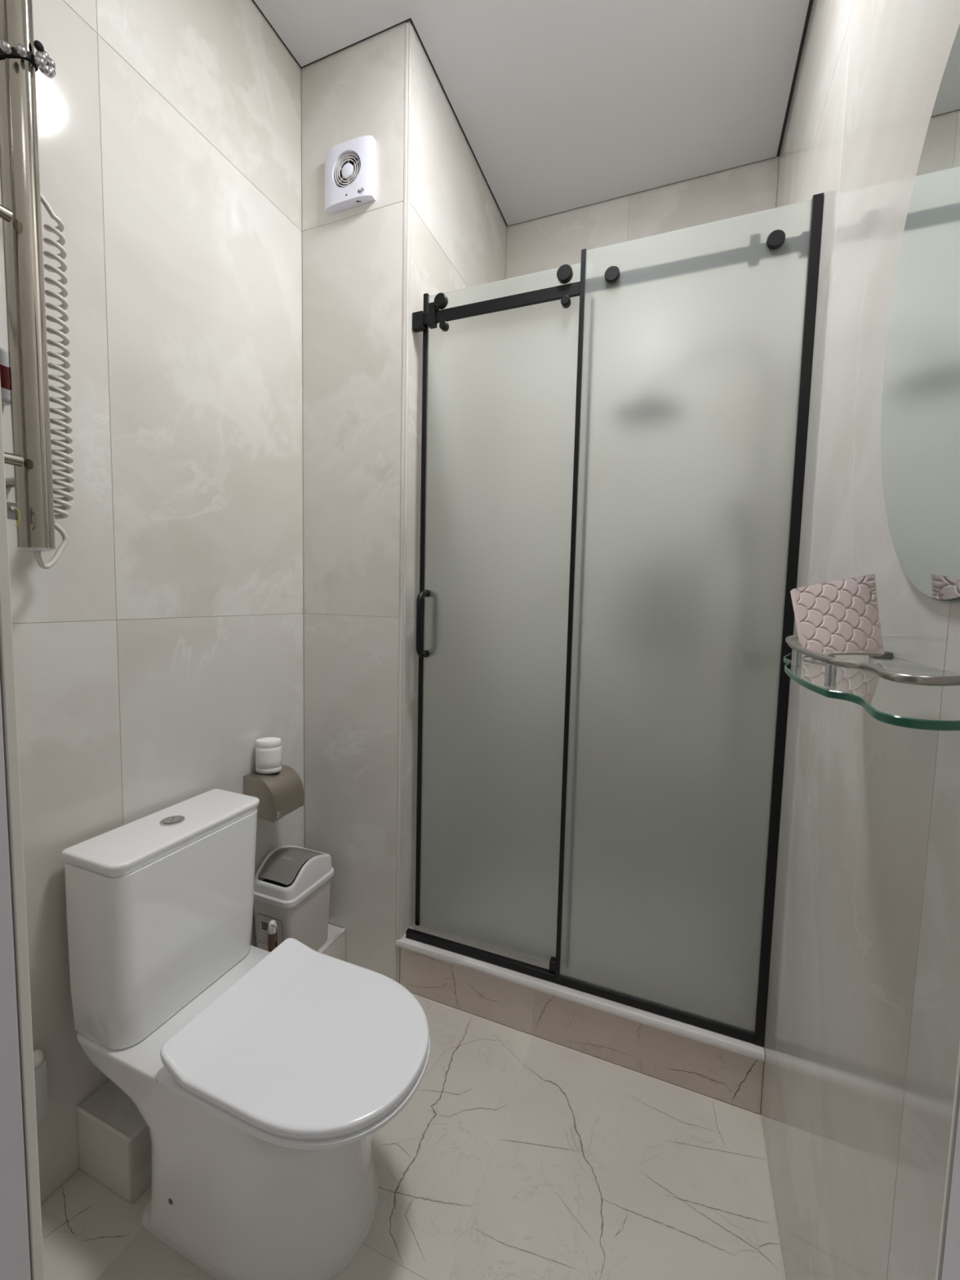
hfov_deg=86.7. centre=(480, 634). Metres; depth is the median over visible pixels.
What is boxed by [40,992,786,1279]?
floor
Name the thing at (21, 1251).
door frame
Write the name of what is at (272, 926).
bottle
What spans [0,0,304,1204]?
wall
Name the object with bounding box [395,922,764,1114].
shower curb
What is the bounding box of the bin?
[253,845,333,951]
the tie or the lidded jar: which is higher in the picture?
the tie
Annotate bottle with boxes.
[267,920,277,951]
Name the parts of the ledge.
edge trim, edge trim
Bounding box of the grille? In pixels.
[334,153,359,186]
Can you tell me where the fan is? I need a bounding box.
[324,135,376,214]
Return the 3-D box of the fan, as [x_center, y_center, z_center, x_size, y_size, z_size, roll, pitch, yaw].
[-0.388,-1.361,1.505,0.166,0.163,0.032,3,5,21]
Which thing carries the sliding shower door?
attached to the shower panel
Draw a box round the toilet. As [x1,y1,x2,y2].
[61,788,430,1279]
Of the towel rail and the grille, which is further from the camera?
the grille
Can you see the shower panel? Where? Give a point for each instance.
(695, 343)
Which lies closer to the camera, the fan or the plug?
the plug
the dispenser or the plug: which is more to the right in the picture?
the dispenser
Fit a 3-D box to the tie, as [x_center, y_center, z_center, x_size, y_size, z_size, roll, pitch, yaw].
[-0.766,-0.970,0.844,0.085,0.053,0.063,0,5,-14]
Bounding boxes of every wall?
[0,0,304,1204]
[301,20,506,983]
[505,156,779,279]
[760,0,959,1279]
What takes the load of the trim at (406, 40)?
attached to the wall at (353, 258)
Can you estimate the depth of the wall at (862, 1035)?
0.74 m
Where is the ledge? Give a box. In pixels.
[76,924,345,1203]
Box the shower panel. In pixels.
[405,192,823,1046]
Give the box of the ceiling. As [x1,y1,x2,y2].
[253,0,809,226]
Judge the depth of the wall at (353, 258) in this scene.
1.60 m
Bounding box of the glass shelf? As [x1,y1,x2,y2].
[783,634,959,730]
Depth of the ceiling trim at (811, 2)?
1.54 m
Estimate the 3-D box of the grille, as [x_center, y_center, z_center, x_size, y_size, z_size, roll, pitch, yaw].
[-0.391,-1.367,1.498,0.087,0.087,0.003,3,5,21]
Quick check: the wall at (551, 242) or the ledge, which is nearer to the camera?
the ledge
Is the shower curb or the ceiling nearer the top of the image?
the ceiling
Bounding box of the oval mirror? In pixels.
[880,23,959,600]
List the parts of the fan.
plate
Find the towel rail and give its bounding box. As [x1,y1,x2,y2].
[0,0,56,551]
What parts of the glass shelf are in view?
rail post, rail post, gallery rail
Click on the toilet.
(262, 1082)
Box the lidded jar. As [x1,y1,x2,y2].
[255,737,281,773]
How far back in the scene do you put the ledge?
1.08 m
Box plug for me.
[0,347,10,405]
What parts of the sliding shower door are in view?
handle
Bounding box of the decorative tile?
[790,573,884,657]
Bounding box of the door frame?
[0,380,959,1279]
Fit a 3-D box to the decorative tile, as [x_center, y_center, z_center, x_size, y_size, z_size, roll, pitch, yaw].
[0.418,-0.023,0.590,0.100,0.099,0.053,1,4,2]
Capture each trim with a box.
[252,0,813,226]
[395,22,412,939]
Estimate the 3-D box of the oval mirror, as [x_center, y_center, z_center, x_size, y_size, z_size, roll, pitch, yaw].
[0.465,-0.342,0.474,0.006,0.620,0.462,3,5,21]
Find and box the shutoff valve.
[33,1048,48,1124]
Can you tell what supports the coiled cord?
hanging from the towel rail
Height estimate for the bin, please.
0.316 m
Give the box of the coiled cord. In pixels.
[33,192,74,568]
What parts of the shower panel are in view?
glass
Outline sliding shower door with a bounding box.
[414,262,581,962]
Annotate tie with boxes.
[0,39,56,78]
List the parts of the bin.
lid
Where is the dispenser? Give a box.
[243,764,304,822]
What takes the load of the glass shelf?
attached to the wall at (862, 1035)

